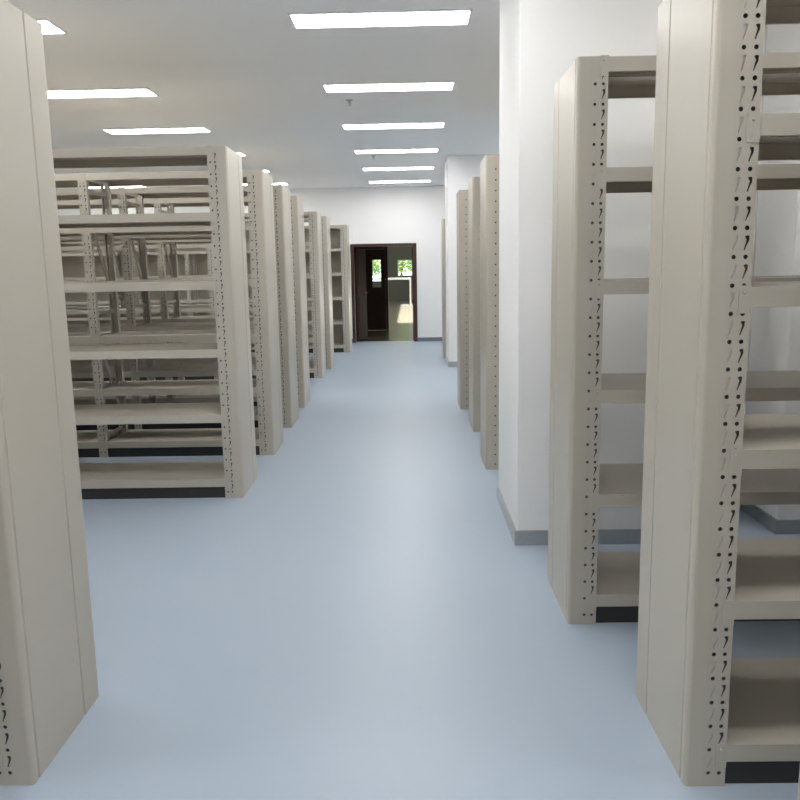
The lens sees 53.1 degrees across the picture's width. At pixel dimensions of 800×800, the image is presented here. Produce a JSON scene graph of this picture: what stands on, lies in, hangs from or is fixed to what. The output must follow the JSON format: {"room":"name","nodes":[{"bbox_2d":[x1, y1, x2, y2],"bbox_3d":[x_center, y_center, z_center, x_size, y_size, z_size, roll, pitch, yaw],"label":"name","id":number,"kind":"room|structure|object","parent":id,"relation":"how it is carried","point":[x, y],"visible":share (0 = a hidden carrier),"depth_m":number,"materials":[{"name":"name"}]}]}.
{"room":"library stacks room","nodes":[
{"label":"library stacks room","id":0,"kind":"room"},
{"bbox_2d":[57,186,444,338],"bbox_3d":[-1.189,-2.820,16.882,12.400,3.210,0.200,-1,9,1],"label":"wall","id":1,"kind":"structure","parent":0,"point":[397,214],"depth_m":16.63,"materials":[{"name":"paint"}]},
{"bbox_2d":[354,248,367,340],"bbox_3d":[-0.847,-2.297,17.419,0.160,1.970,0.620,2,10,17],"label":"door","id":2,"kind":"structure","parent":1,"relation":"in","point":[361,292],"depth_m":17.33,"materials":[{"name":"brown wood"}]},
{"bbox_2d":[350,243,417,342],"bbox_3d":[-0.329,-2.266,16.963,1.380,2.060,0.240,-1,9,1],"label":"trim","id":3,"kind":"structure","parent":1,"relation":"attached to","point":[352,246],"depth_m":16.81,"materials":[{"name":"red wood"}]},
{"bbox_2d":[6,0,499,188],"bbox_3d":[-1.346,-2.774,6.451,12.400,0.100,20.800,-1,9,1],"label":"ceiling","id":4,"kind":"structure","parent":0,"point":[241,71],"depth_m":7.09,"materials":[{"name":"paint"}]},
{"bbox_2d":[34,18,67,33],"bbox_3d":[-2.918,-2.518,5.419,1.207,0.014,0.312,-1,9,1],"label":"recessed light","id":5,"kind":"object","parent":4,"relation":"in","point":[48,27],"visible":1,"depth_m":5.42,"materials":[{"name":"plastic"}]},
{"bbox_2d":[38,21,62,33],"bbox_3d":[-2.918,-2.517,5.419,1.175,0.013,0.280,-1,9,1],"label":"diffuser","id":6,"kind":"object","parent":5,"relation":"attached to","point":[48,27],"depth_m":5.43,"materials":[{"name":"plastic"}]},
{"bbox_2d":[47,88,158,97],"bbox_3d":[-2.892,-2.852,7.441,1.207,0.014,0.312,-1,9,1],"label":"recessed light","id":7,"kind":"object","parent":4,"relation":"in","point":[104,92],"visible":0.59,"depth_m":7.40,"materials":[{"name":"white plastic"}]},
{"bbox_2d":[102,127,211,133],"bbox_3d":[-2.867,-3.186,9.463,1.207,0.014,0.312,-1,9,1],"label":"recessed light","id":8,"kind":"object","parent":4,"relation":"in","point":[168,129],"visible":1,"depth_m":9.42,"materials":[{"name":"white plastic"}]},
{"bbox_2d":[288,8,472,28],"bbox_3d":[-0.128,-2.561,5.377,1.207,0.014,0.312,-1,9,1],"label":"recessed light","id":9,"kind":"object","parent":4,"relation":"in","point":[427,17],"visible":1,"depth_m":5.34,"materials":[{"name":"white plastic"}]},
{"bbox_2d":[322,81,454,92],"bbox_3d":[-0.103,-2.895,7.399,1.207,0.014,0.312,-1,9,1],"label":"recessed light","id":10,"kind":"object","parent":4,"relation":"in","point":[430,85],"visible":1,"depth_m":7.36,"materials":[{"name":"white plastic"}]},
{"bbox_2d":[341,122,444,129],"bbox_3d":[-0.078,-3.229,9.421,1.207,0.014,0.312,-1,9,1],"label":"recessed light","id":11,"kind":"object","parent":4,"relation":"in","point":[410,124],"visible":1,"depth_m":9.38,"materials":[{"name":"white plastic"}]},
{"bbox_2d":[353,148,438,153],"bbox_3d":[-0.052,-3.563,11.444,1.207,0.014,0.312,-1,9,1],"label":"recessed light","id":12,"kind":"object","parent":4,"relation":"in","point":[411,150],"visible":1,"depth_m":11.39,"materials":[{"name":"white plastic"}]},
{"bbox_2d":[362,166,434,170],"bbox_3d":[-0.027,-3.897,13.466,1.207,0.014,0.312,-1,9,1],"label":"recessed light","id":13,"kind":"object","parent":4,"relation":"in","point":[417,167],"visible":1,"depth_m":13.38,"materials":[{"name":"plastic"}]},
{"bbox_2d":[354,247,388,329],"bbox_3d":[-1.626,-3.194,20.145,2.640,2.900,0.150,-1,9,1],"label":"door frame","id":14,"kind":"structure","parent":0,"point":[385,248],"depth_m":20.07,"materials":[{"name":"brown wood"}]},
{"bbox_2d":[366,249,385,329],"bbox_3d":[-0.708,-2.773,20.188,0.690,2.017,0.160,-1,9,1],"label":"door","id":15,"kind":"structure","parent":14,"relation":"in","point":[375,258],"depth_m":20.16,"materials":[{"name":"brown wood"}]},
{"bbox_2d":[366,246,412,299],"bbox_3d":[-0.252,-6.427,39.588,4.900,2.900,0.200,-1,9,1],"label":"wall","id":16,"kind":"structure","parent":0,"point":[397,289],"depth_m":39.54,"materials":[{"name":"grey paint"}]},
{"bbox_2d":[397,260,411,275],"bbox_3d":[0.246,-6.525,39.515,0.740,0.800,0.100,-1,9,1],"label":"window","id":17,"kind":"structure","parent":16,"relation":"in","point":[404,267],"depth_m":39.51,"materials":[{"name":"green glass"}]},
{"bbox_2d":[0,299,799,799],"bbox_3d":[-1.145,-1.383,18.335,12.400,0.100,43.800,-1,9,1],"label":"floor","id":18,"kind":"structure","parent":0,"point":[368,621],"depth_m":3.38,"materials":[{"name":"blue"}]},
{"bbox_2d":[0,0,98,785],"bbox_3d":[-4.129,0.029,2.572,5.974,2.352,0.536,-1,9,1],"label":"storage rack","id":19,"kind":"object","parent":18,"relation":"on","point":[49,681],"visible":1,"depth_m":2.50,"materials":[{"name":"metal"}]},
{"bbox_2d":[52,145,256,498],"bbox_3d":[-3.930,-0.482,5.648,5.654,2.352,0.536,-1,9,1],"label":"storage rack","id":20,"kind":"object","parent":18,"relation":"on","point":[232,477],"visible":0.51,"depth_m":5.49,"materials":[{"name":"metal"}]},
{"bbox_2d":[52,146,206,168],"bbox_3d":[-1.896,-1.644,5.434,1.298,0.055,0.530,-1,9,1],"label":"shelf","id":21,"kind":"object","parent":20,"relation":"attached to","point":[183,155],"depth_m":5.43,"materials":[{"name":"metal"}]},
{"bbox_2d":[58,212,210,227],"bbox_3d":[-1.888,-1.231,5.502,1.298,0.055,0.530,-1,9,1],"label":"shelf","id":22,"kind":"object","parent":20,"relation":"attached to","point":[155,219],"depth_m":5.24,"materials":[{"name":"metal"}]},
{"bbox_2d":[64,281,213,292],"bbox_3d":[-1.881,-0.790,5.574,1.298,0.055,0.530,-1,9,1],"label":"shelf","id":23,"kind":"object","parent":20,"relation":"attached to","point":[168,285],"depth_m":5.31,"materials":[{"name":"metal"}]},
{"bbox_2d":[69,343,217,359],"bbox_3d":[-1.873,-0.345,5.648,1.298,0.055,0.530,-1,9,1],"label":"shelf","id":24,"kind":"object","parent":20,"relation":"attached to","point":[159,350],"depth_m":5.39,"materials":[{"name":"metal"}]},
{"bbox_2d":[74,402,220,424],"bbox_3d":[-1.865,0.096,5.721,1.298,0.055,0.530,-1,9,1],"label":"shelf","id":25,"kind":"object","parent":20,"relation":"attached to","point":[209,412],"depth_m":5.54,"materials":[{"name":"metal"}]},
{"bbox_2d":[79,461,224,488],"bbox_3d":[-1.857,0.539,5.794,1.298,0.055,0.530,-1,9,1],"label":"shelf","id":26,"kind":"object","parent":20,"relation":"attached to","point":[193,474],"depth_m":5.65,"materials":[{"name":"metal"}]},
{"bbox_2d":[54,169,283,457],"bbox_3d":[-3.914,-0.691,6.910,5.654,2.352,0.536,-1,9,1],"label":"storage rack","id":27,"kind":"object","parent":18,"relation":"on","point":[102,442],"visible":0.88,"depth_m":6.76,"materials":[{"name":"metal"}]},
{"bbox_2d":[54,173,99,187],"bbox_3d":[-3.250,-1.831,6.717,1.298,0.055,0.530,-1,9,1],"label":"shelf","id":28,"kind":"object","parent":27,"relation":"attached to","point":[69,180],"depth_m":6.81,"materials":[{"name":"metal"}]},
{"bbox_2d":[59,228,103,236],"bbox_3d":[-3.242,-1.419,6.785,1.298,0.055,0.530,-1,9,1],"label":"shelf","id":29,"kind":"object","parent":27,"relation":"attached to","point":[64,232],"depth_m":6.52,"materials":[{"name":"metal"}]},
{"bbox_2d":[68,332,110,343],"bbox_3d":[-3.226,-0.533,6.931,1.298,0.055,0.530,-1,9,1],"label":"shelf","id":30,"kind":"object","parent":27,"relation":"attached to","point":[74,337],"depth_m":6.67,"materials":[{"name":"metal"}]},
{"bbox_2d":[72,381,114,396],"bbox_3d":[-3.218,-0.092,7.004,1.298,0.055,0.530,-1,9,1],"label":"shelf","id":31,"kind":"object","parent":27,"relation":"attached to","point":[86,388],"depth_m":6.81,"materials":[{"name":"metal"}]},
{"bbox_2d":[76,430,118,448],"bbox_3d":[-3.211,0.352,7.077,1.298,0.055,0.530,-1,9,1],"label":"shelf","id":32,"kind":"object","parent":27,"relation":"attached to","point":[86,439],"depth_m":6.92,"materials":[{"name":"metal"}]},
{"bbox_2d":[85,170,246,186],"bbox_3d":[-1.880,-1.852,6.696,1.298,0.055,0.530,-1,9,1],"label":"shelf","id":33,"kind":"object","parent":27,"relation":"attached to","point":[170,178],"depth_m":6.44,"materials":[{"name":"metal"}]},
{"bbox_2d":[90,223,248,235],"bbox_3d":[-1.873,-1.440,6.764,1.298,0.055,0.530,-1,9,1],"label":"shelf","id":34,"kind":"object","parent":27,"relation":"attached to","point":[166,230],"depth_m":6.51,"materials":[{"name":"metal"}]},
{"bbox_2d":[94,278,251,285],"bbox_3d":[-1.865,-0.999,6.837,1.298,0.055,0.530,-1,9,1],"label":"shelf","id":35,"kind":"object","parent":27,"relation":"attached to","point":[114,279],"depth_m":6.58,"materials":[{"name":"metal"}]},
{"bbox_2d":[98,329,253,342],"bbox_3d":[-1.857,-0.554,6.911,1.298,0.055,0.530,-1,9,1],"label":"shelf","id":36,"kind":"object","parent":27,"relation":"attached to","point":[183,335],"depth_m":6.66,"materials":[{"name":"metal"}]},
{"bbox_2d":[103,379,256,395],"bbox_3d":[-1.849,-0.113,6.983,1.298,0.055,0.530,-1,9,1],"label":"shelf","id":37,"kind":"object","parent":27,"relation":"attached to","point":[149,387],"depth_m":6.75,"materials":[{"name":"metal"}]},
{"bbox_2d":[107,428,258,447],"bbox_3d":[-1.841,0.331,7.057,1.298,0.055,0.530,-1,9,1],"label":"shelf","id":38,"kind":"object","parent":27,"relation":"attached to","point":[200,437],"depth_m":6.88,"materials":[{"name":"metal"}]},
{"bbox_2d":[56,185,298,429],"bbox_3d":[-4.080,-0.881,8.077,5.974,2.352,0.536,-1,9,1],"label":"storage rack","id":39,"kind":"object","parent":18,"relation":"on","point":[282,224],"visible":0.44,"depth_m":7.90,"materials":[{"name":"metal"}]},
{"bbox_2d":[56,188,134,199],"bbox_3d":[-3.375,-2.022,7.883,1.378,0.055,0.530,-1,9,1],"label":"shelf","id":40,"kind":"object","parent":39,"relation":"attached to","point":[61,194],"depth_m":7.63,"materials":[{"name":"metal"}]},
{"bbox_2d":[60,234,137,241],"bbox_3d":[-3.368,-1.609,7.951,1.378,0.055,0.530,-1,9,1],"label":"shelf","id":41,"kind":"object","parent":39,"relation":"attached to","point":[72,238],"depth_m":7.69,"materials":[{"name":"metal"}]},
{"bbox_2d":[64,279,138,281],"bbox_3d":[-3.360,-1.168,8.024,1.378,0.055,0.530,-1,9,1],"label":"shelf","id":42,"kind":"object","parent":39,"relation":"attached to","point":[124,279],"depth_m":7.76,"materials":[{"name":"metal"}]},
{"bbox_2d":[67,323,143,331],"bbox_3d":[-3.352,-0.723,8.098,1.378,0.055,0.530,-1,9,1],"label":"shelf","id":43,"kind":"object","parent":39,"relation":"attached to","point":[124,326],"depth_m":7.83,"materials":[{"name":"metal"}]},
{"bbox_2d":[71,365,146,377],"bbox_3d":[-3.344,-0.282,8.170,1.378,0.055,0.530,-1,9,1],"label":"shelf","id":44,"kind":"object","parent":39,"relation":"attached to","point":[87,371],"depth_m":7.91,"materials":[{"name":"metal"}]},
{"bbox_2d":[125,185,247,198],"bbox_3d":[-1.925,-2.044,7.861,1.378,0.055,0.530,-1,9,1],"label":"shelf","id":45,"kind":"object","parent":39,"relation":"attached to","point":[195,191],"depth_m":7.61,"materials":[{"name":"metal"}]},
{"bbox_2d":[128,233,248,239],"bbox_3d":[-1.918,-1.631,7.929,1.378,0.055,0.530,-1,9,1],"label":"shelf","id":46,"kind":"object","parent":39,"relation":"attached to","point":[179,236],"depth_m":7.68,"materials":[{"name":"metal"}]},
{"bbox_2d":[135,321,253,330],"bbox_3d":[-1.902,-0.746,8.076,1.378,0.055,0.530,-1,9,1],"label":"shelf","id":47,"kind":"object","parent":39,"relation":"attached to","point":[170,326],"depth_m":7.82,"materials":[{"name":"metal"}]},
{"bbox_2d":[139,277,250,279],"bbox_3d":[-1.910,-1.190,8.002,1.378,0.055,0.530,-1,9,1],"label":"shelf","id":48,"kind":"object","parent":39,"relation":"attached to","point":[146,278],"depth_m":7.78,"materials":[{"name":"metal"}]},
{"bbox_2d":[138,364,255,376],"bbox_3d":[-1.894,-0.305,8.148,1.378,0.055,0.530,-1,9,1],"label":"shelf","id":49,"kind":"object","parent":39,"relation":"attached to","point":[210,369],"depth_m":7.90,"materials":[{"name":"metal"}]},
{"bbox_2d":[57,195,309,407],"bbox_3d":[-4.085,-1.068,9.212,5.974,2.352,0.536,-1,9,1],"label":"storage rack","id":50,"kind":"object","parent":18,"relation":"on","point":[297,210],"visible":0.44,"depth_m":9.04,"materials":[{"name":"metal"}]},
{"bbox_2d":[64,278,158,280],"bbox_3d":[-3.365,-1.355,9.159,1.378,0.055,0.530,-1,9,1],"label":"shelf","id":51,"kind":"object","parent":50,"relation":"attached to","point":[135,278],"depth_m":8.90,"materials":[{"name":"metal"}]},
{"bbox_2d":[57,198,166,208],"bbox_3d":[-3.381,-2.209,9.018,1.378,0.055,0.530,-1,9,1],"label":"shelf","id":52,"kind":"object","parent":50,"relation":"attached to","point":[149,202],"depth_m":8.76,"materials":[{"name":"metal"}]},
{"bbox_2d":[60,240,168,245],"bbox_3d":[-3.373,-1.796,9.086,1.378,0.055,0.530,-1,9,1],"label":"shelf","id":53,"kind":"object","parent":50,"relation":"attached to","point":[157,242],"depth_m":8.83,"materials":[{"name":"metal"}]},
{"bbox_2d":[70,358,163,364],"bbox_3d":[-3.350,-0.469,9.305,1.378,0.055,0.530,-1,9,1],"label":"shelf","id":54,"kind":"object","parent":50,"relation":"attached to","point":[110,361],"depth_m":9.04,"materials":[{"name":"metal"}]},
{"bbox_2d":[67,316,173,323],"bbox_3d":[-3.357,-0.910,9.232,1.378,0.055,0.530,-1,9,1],"label":"shelf","id":55,"kind":"object","parent":50,"relation":"attached to","point":[161,319],"depth_m":8.97,"materials":[{"name":"metal"}]},
{"bbox_2d":[73,395,177,403],"bbox_3d":[-3.342,-0.025,9.378,1.378,0.055,0.530,-1,9,1],"label":"shelf","id":56,"kind":"object","parent":50,"relation":"attached to","point":[144,398],"depth_m":9.12,"materials":[{"name":"metal"}]},
{"bbox_2d":[160,197,247,206],"bbox_3d":[-1.931,-2.231,8.996,1.378,0.055,0.530,-1,9,1],"label":"shelf","id":57,"kind":"object","parent":50,"relation":"attached to","point":[201,201],"depth_m":8.74,"materials":[{"name":"metal"}]},
{"bbox_2d":[163,238,249,243],"bbox_3d":[-1.924,-1.819,9.064,1.378,0.055,0.530,-1,9,1],"label":"shelf","id":58,"kind":"object","parent":50,"relation":"attached to","point":[196,240],"depth_m":8.81,"materials":[{"name":"metal"}]},
{"bbox_2d":[165,276,250,278],"bbox_3d":[-1.916,-1.378,9.137,1.378,0.055,0.530,-1,9,1],"label":"shelf","id":59,"kind":"object","parent":50,"relation":"attached to","point":[176,277],"depth_m":9.10,"materials":[{"name":"metal"}]},
{"bbox_2d":[168,315,252,321],"bbox_3d":[-1.908,-0.933,9.210,1.378,0.055,0.530,-1,9,1],"label":"shelf","id":60,"kind":"object","parent":50,"relation":"attached to","point":[180,318],"depth_m":8.96,"materials":[{"name":"metal"}]},
{"bbox_2d":[170,353,254,363],"bbox_3d":[-1.900,-0.492,9.283,1.378,0.055,0.530,-1,9,1],"label":"shelf","id":61,"kind":"object","parent":50,"relation":"attached to","point":[172,360],"depth_m":9.03,"materials":[{"name":"metal"}]},
{"bbox_2d":[173,394,256,402],"bbox_3d":[-1.892,-0.048,9.357,1.378,0.055,0.530,-1,9,1],"label":"shelf","id":62,"kind":"object","parent":50,"relation":"attached to","point":[206,398],"depth_m":9.10,"materials":[{"name":"metal"}]},
{"bbox_2d":[61,211,325,381],"bbox_3d":[-4.124,-1.474,11.680,5.974,2.352,0.536,-1,9,1],"label":"storage rack","id":63,"kind":"object","parent":18,"relation":"on","point":[318,370],"visible":0.38,"depth_m":11.44,"materials":[{"name":"metal"}]},
{"bbox_2d":[61,246,116,251],"bbox_3d":[-4.862,-2.180,11.575,1.378,0.055,0.530,-1,9,1],"label":"shelf","id":64,"kind":"object","parent":63,"relation":"attached to","point":[80,248],"depth_m":11.31,"materials":[{"name":"metal"}]},
{"bbox_2d":[66,308,120,313],"bbox_3d":[-4.846,-1.294,11.722,1.378,0.055,0.530,-1,9,1],"label":"shelf","id":65,"kind":"object","parent":63,"relation":"attached to","point":[68,311],"depth_m":11.46,"materials":[{"name":"metal"}]},
{"bbox_2d":[115,244,206,250],"bbox_3d":[-3.412,-2.203,11.554,1.378,0.055,0.530,-1,9,1],"label":"shelf","id":66,"kind":"object","parent":63,"relation":"attached to","point":[188,246],"depth_m":11.29,"materials":[{"name":"metal"}]},
{"bbox_2d":[117,276,207,278],"bbox_3d":[-3.405,-1.762,11.626,1.378,0.055,0.530,-1,9,1],"label":"shelf","id":67,"kind":"object","parent":63,"relation":"attached to","point":[118,276],"depth_m":11.36,"materials":[{"name":"metal"}]},
{"bbox_2d":[119,307,209,313],"bbox_3d":[-3.397,-1.317,11.700,1.378,0.055,0.530,-1,9,1],"label":"shelf","id":68,"kind":"object","parent":63,"relation":"attached to","point":[157,309],"depth_m":11.44,"materials":[{"name":"metal"}]},
{"bbox_2d":[122,341,211,343],"bbox_3d":[-3.389,-0.876,11.773,1.378,0.055,0.530,-1,9,1],"label":"shelf","id":69,"kind":"object","parent":63,"relation":"attached to","point":[196,341],"depth_m":11.51,"materials":[{"name":"metal"}]},
{"bbox_2d":[244,212,307,218],"bbox_3d":[-1.970,-2.638,11.464,1.378,0.055,0.530,-1,9,1],"label":"shelf","id":70,"kind":"object","parent":63,"relation":"attached to","point":[305,213],"depth_m":11.20,"materials":[{"name":"metal"}]},
{"bbox_2d":[246,242,308,247],"bbox_3d":[-1.963,-2.225,11.532,1.378,0.055,0.530,-1,9,1],"label":"shelf","id":71,"kind":"object","parent":63,"relation":"attached to","point":[306,243],"depth_m":11.27,"materials":[{"name":"metal"}]},
{"bbox_2d":[249,305,311,310],"bbox_3d":[-1.947,-1.339,11.678,1.378,0.055,0.530,-1,9,1],"label":"shelf","id":72,"kind":"object","parent":63,"relation":"attached to","point":[309,307],"depth_m":11.42,"materials":[{"name":"metal"}]},
{"bbox_2d":[251,335,312,342],"bbox_3d":[-1.939,-0.898,11.751,1.378,0.055,0.530,-1,9,1],"label":"shelf","id":73,"kind":"object","parent":63,"relation":"attached to","point":[310,337],"depth_m":11.49,"materials":[{"name":"metal"}]},
{"bbox_2d":[61,216,333,368],"bbox_3d":[-4.082,-1.638,12.666,5.974,2.352,0.536,-1,9,1],"label":"storage rack","id":74,"kind":"object","parent":18,"relation":"on","point":[325,221],"visible":0.23,"depth_m":12.44,"materials":[{"name":"metal"}]},
{"bbox_2d":[66,305,120,308],"bbox_3d":[-4.804,-1.458,12.708,1.378,0.055,0.530,-1,9,1],"label":"shelf","id":75,"kind":"object","parent":74,"relation":"attached to","point":[67,307],"depth_m":12.46,"materials":[{"name":"metal"}]},
{"bbox_2d":[61,251,138,253],"bbox_3d":[-4.820,-2.344,12.562,1.378,0.055,0.530,-1,9,1],"label":"shelf","id":76,"kind":"object","parent":74,"relation":"attached to","point":[78,251],"depth_m":12.31,"materials":[{"name":"metal"}]},
{"bbox_2d":[136,249,206,251],"bbox_3d":[-3.370,-2.366,12.540,1.378,0.055,0.530,-1,9,1],"label":"shelf","id":77,"kind":"object","parent":74,"relation":"attached to","point":[187,249],"depth_m":12.63,"materials":[{"name":"metal"}]},
{"bbox_2d":[140,304,209,307],"bbox_3d":[-3.354,-1.480,12.686,1.378,0.055,0.530,-1,9,1],"label":"shelf","id":78,"kind":"object","parent":74,"relation":"attached to","point":[181,305],"depth_m":12.43,"materials":[{"name":"metal"}]},
{"bbox_2d":[146,363,212,366],"bbox_3d":[-3.338,-0.596,12.832,1.378,0.055,0.530,-1,9,1],"label":"shelf","id":79,"kind":"object","parent":74,"relation":"attached to","point":[179,363],"depth_m":12.57,"materials":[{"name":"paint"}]},
{"bbox_2d":[245,218,308,222],"bbox_3d":[-1.928,-2.801,12.450,1.378,0.055,0.530,-1,9,1],"label":"shelf","id":80,"kind":"object","parent":74,"relation":"attached to","point":[305,219],"depth_m":12.70,"materials":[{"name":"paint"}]},
{"bbox_2d":[252,357,313,364],"bbox_3d":[-1.889,-0.618,12.810,1.378,0.055,0.530,-1,9,1],"label":"shelf","id":81,"kind":"object","parent":74,"relation":"attached to","point":[311,362],"depth_m":12.55,"materials":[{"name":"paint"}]},
{"bbox_2d":[61,225,351,352],"bbox_3d":[-3.941,-2.055,15.181,5.974,2.352,0.540,-1,9,1],"label":"storage rack","id":82,"kind":"object","parent":18,"relation":"on","point":[72,263],"visible":0.27,"depth_m":15.35,"materials":[{"name":"metal"}]},
{"bbox_2d":[65,300,108,304],"bbox_3d":[-6.112,-1.853,15.244,1.378,0.055,0.530,-1,9,1],"label":"shelf","id":83,"kind":"object","parent":82,"relation":"attached to","point":[68,302],"depth_m":14.98,"materials":[{"name":"metal"}]},
{"bbox_2d":[61,253,115,256],"bbox_3d":[-6.128,-2.739,15.098,1.378,0.055,0.530,-1,9,1],"label":"shelf","id":84,"kind":"object","parent":82,"relation":"attached to","point":[64,254],"depth_m":14.83,"materials":[{"name":"metal"}]},
{"bbox_2d":[115,251,190,254],"bbox_3d":[-4.678,-2.761,15.076,1.378,0.055,0.530,-1,9,1],"label":"shelf","id":85,"kind":"object","parent":82,"relation":"attached to","point":[178,252],"depth_m":14.81,"materials":[{"name":"metal"}]},
{"bbox_2d":[119,299,192,303],"bbox_3d":[-4.662,-1.875,15.222,1.378,0.055,0.530,-1,9,1],"label":"shelf","id":86,"kind":"object","parent":82,"relation":"attached to","point":[152,301],"depth_m":14.96,"materials":[{"name":"metal"}]},
{"bbox_2d":[188,250,249,253],"bbox_3d":[-3.228,-2.784,15.054,1.378,0.055,0.530,-1,9,1],"label":"shelf","id":87,"kind":"object","parent":82,"relation":"attached to","point":[247,251],"depth_m":14.80,"materials":[{"name":"metal"}]},
{"bbox_2d":[191,298,251,302],"bbox_3d":[-3.213,-1.898,15.200,1.378,0.055,0.530,-1,9,1],"label":"shelf","id":88,"kind":"object","parent":82,"relation":"attached to","point":[197,300],"depth_m":14.95,"materials":[{"name":"metal"}]},
{"bbox_2d":[304,225,339,229],"bbox_3d":[-1.786,-3.218,14.964,1.378,0.055,0.530,-1,9,1],"label":"shelf","id":89,"kind":"object","parent":82,"relation":"attached to","point":[332,227],"depth_m":14.70,"materials":[{"name":"metal"}]},
{"bbox_2d":[308,343,343,348],"bbox_3d":[-1.747,-1.035,15.324,1.378,0.055,0.530,-1,9,1],"label":"shelf","id":90,"kind":"object","parent":82,"relation":"attached to","point":[336,345],"depth_m":15.07,"materials":[{"name":"metal"}]},
{"bbox_2d":[441,219,445,357],"bbox_3d":[2.271,-1.943,13.823,3.074,2.352,0.536,-1,9,1],"label":"storage rack","id":91,"kind":"object","parent":18,"relation":"on","point":[442,220],"visible":0.03,"depth_m":13.64,"materials":[{"name":"metal"}]},
{"bbox_2d":[456,190,468,409],"bbox_3d":[2.184,-1.121,8.851,3.074,2.352,0.536,-1,9,1],"label":"storage rack","id":92,"kind":"object","parent":18,"relation":"on","point":[462,195],"visible":0.24,"depth_m":8.65,"materials":[{"name":"metal"}]},
{"bbox_2d":[468,177,479,431],"bbox_3d":[2.214,-0.922,7.647,3.074,2.352,0.536,-1,9,1],"label":"storage rack","id":93,"kind":"object","parent":18,"relation":"on","point":[474,183],"visible":0.12,"depth_m":7.47,"materials":[{"name":"metal"}]},
{"bbox_2d":[480,154,498,469],"bbox_3d":[2.184,-0.688,6.226,3.074,2.352,0.536,-1,9,1],"label":"storage rack","id":94,"kind":"object","parent":18,"relation":"on","point":[489,166],"visible":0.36,"depth_m":6.04,"materials":[{"name":"metal"}]},
{"bbox_2d":[499,0,799,530],"bbox_3d":[1.795,-0.861,4.685,2.325,3.210,0.930,-1,9,1],"label":"wall pier","id":95,"kind":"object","parent":18,"relation":"on","point":[540,40],"visible":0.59,"depth_m":4.32,"materials":[{"name":"paint"}]},
{"bbox_2d":[497,486,799,544],"bbox_3d":[1.817,0.681,4.934,2.337,0.085,0.942,-1,9,1],"label":"baseboard","id":96,"kind":"object","parent":95,"relation":"attached to","point":[605,536],"visible":0.49,"depth_m":4.49,"materials":[{"name":"metal"}]},
{"bbox_2d":[548,52,799,623],"bbox_3d":[2.252,-0.246,3.542,3.074,2.352,0.536,-1,9,1],"label":"storage rack","id":97,"kind":"object","parent":18,"relation":"on","point":[589,586],"visible":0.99,"depth_m":3.40,"materials":[{"name":"metal"}]},
{"bbox_2d":[596,551,639,606],"bbox_3d":[1.546,0.819,3.730,1.378,0.055,0.530,-1,9,1],"label":"shelf","id":98,"kind":"object","parent":97,"relation":"attached to","point":[618,572],"depth_m":3.64,"materials":[{"name":"metal"}]},
{"bbox_2d":[599,463,799,506],"bbox_3d":[1.538,0.375,3.656,1.378,0.055,0.530,-1,9,1],"label":"shelf","id":99,"kind":"object","parent":97,"relation":"attached to","point":[620,485],"depth_m":3.50,"materials":[{"name":"metal"}]},
{"bbox_2d":[601,370,799,403],"bbox_3d":[1.530,-0.066,3.583,1.378,0.055,0.530,-1,9,1],"label":"shelf","id":100,"kind":"object","parent":97,"relation":"attached to","point":[760,385],"depth_m":3.38,"materials":[{"name":"metal"}]},
{"bbox_2d":[604,275,799,294],"bbox_3d":[1.522,-0.511,3.510,1.378,0.055,0.530,-1,9,1],"label":"shelf","id":101,"kind":"object","parent":97,"relation":"attached to","point":[618,285],"depth_m":3.26,"materials":[{"name":"metal"}]},
{"bbox_2d":[606,164,799,192],"bbox_3d":[1.514,-0.952,3.437,1.378,0.055,0.530,-1,9,1],"label":"shelf","id":102,"kind":"object","parent":97,"relation":"attached to","point":[769,176],"depth_m":3.19,"materials":[{"name":"metal"}]},
{"bbox_2d":[608,52,799,98],"bbox_3d":[1.507,-1.364,3.369,1.378,0.055,0.530,-1,9,1],"label":"shelf","id":103,"kind":"object","parent":97,"relation":"attached to","point":[629,76],"depth_m":3.36,"materials":[{"name":"metal"}]},
{"bbox_2d":[636,0,799,785],"bbox_3d":[2.370,-0.067,2.444,3.074,2.352,0.536,-1,9,1],"label":"storage rack","id":104,"kind":"object","parent":18,"relation":"on","point":[719,719],"visible":1,"depth_m":2.34,"materials":[{"name":"metal"}]},
{"bbox_2d":[726,657,799,761],"bbox_3d":[1.665,0.998,2.632,1.378,0.055,0.530,-1,9,1],"label":"shelf","id":105,"kind":"object","parent":104,"relation":"attached to","point":[764,712],"depth_m":2.55,"materials":[{"name":"metal"}]},
{"bbox_2d":[734,538,799,619],"bbox_3d":[1.657,0.554,2.559,1.378,0.055,0.530,-1,9,1],"label":"shelf","id":106,"kind":"object","parent":104,"relation":"attached to","point":[767,583],"depth_m":2.46,"materials":[{"name":"metal"}]},
{"bbox_2d":[742,414,799,468],"bbox_3d":[1.649,0.113,2.486,1.378,0.055,0.530,-1,9,1],"label":"shelf","id":107,"kind":"object","parent":104,"relation":"attached to","point":[770,441],"depth_m":2.33,"materials":[{"name":"metal"}]},
{"bbox_2d":[751,281,799,306],"bbox_3d":[1.641,-0.332,2.413,1.378,0.055,0.530,-1,9,1],"label":"shelf","id":108,"kind":"object","parent":104,"relation":"attached to","point":[780,293],"depth_m":2.16,"materials":[{"name":"metal"}]},
{"bbox_2d":[758,113,799,160],"bbox_3d":[1.633,-0.773,2.340,1.378,0.055,0.530,-1,9,1],"label":"shelf","id":109,"kind":"object","parent":104,"relation":"attached to","point":[778,133],"depth_m":2.32,"materials":[{"name":"metal"}]},
{"bbox_2d":[765,0,799,24],"bbox_3d":[1.625,-1.185,2.272,1.378,0.055,0.530,-1,9,1],"label":"shelf","id":110,"kind":"object","parent":104,"relation":"attached to","point":[777,11],"depth_m":2.53,"materials":[{"name":"metal"}]},
{"bbox_2d":[445,155,484,361],"bbox_3d":[1.504,-2.190,12.771,1.510,3.210,0.950,-1,9,1],"label":"wall column","id":111,"kind":"structure","parent":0,"point":[459,169],"depth_m":12.26,"materials":[{"name":"paint"}]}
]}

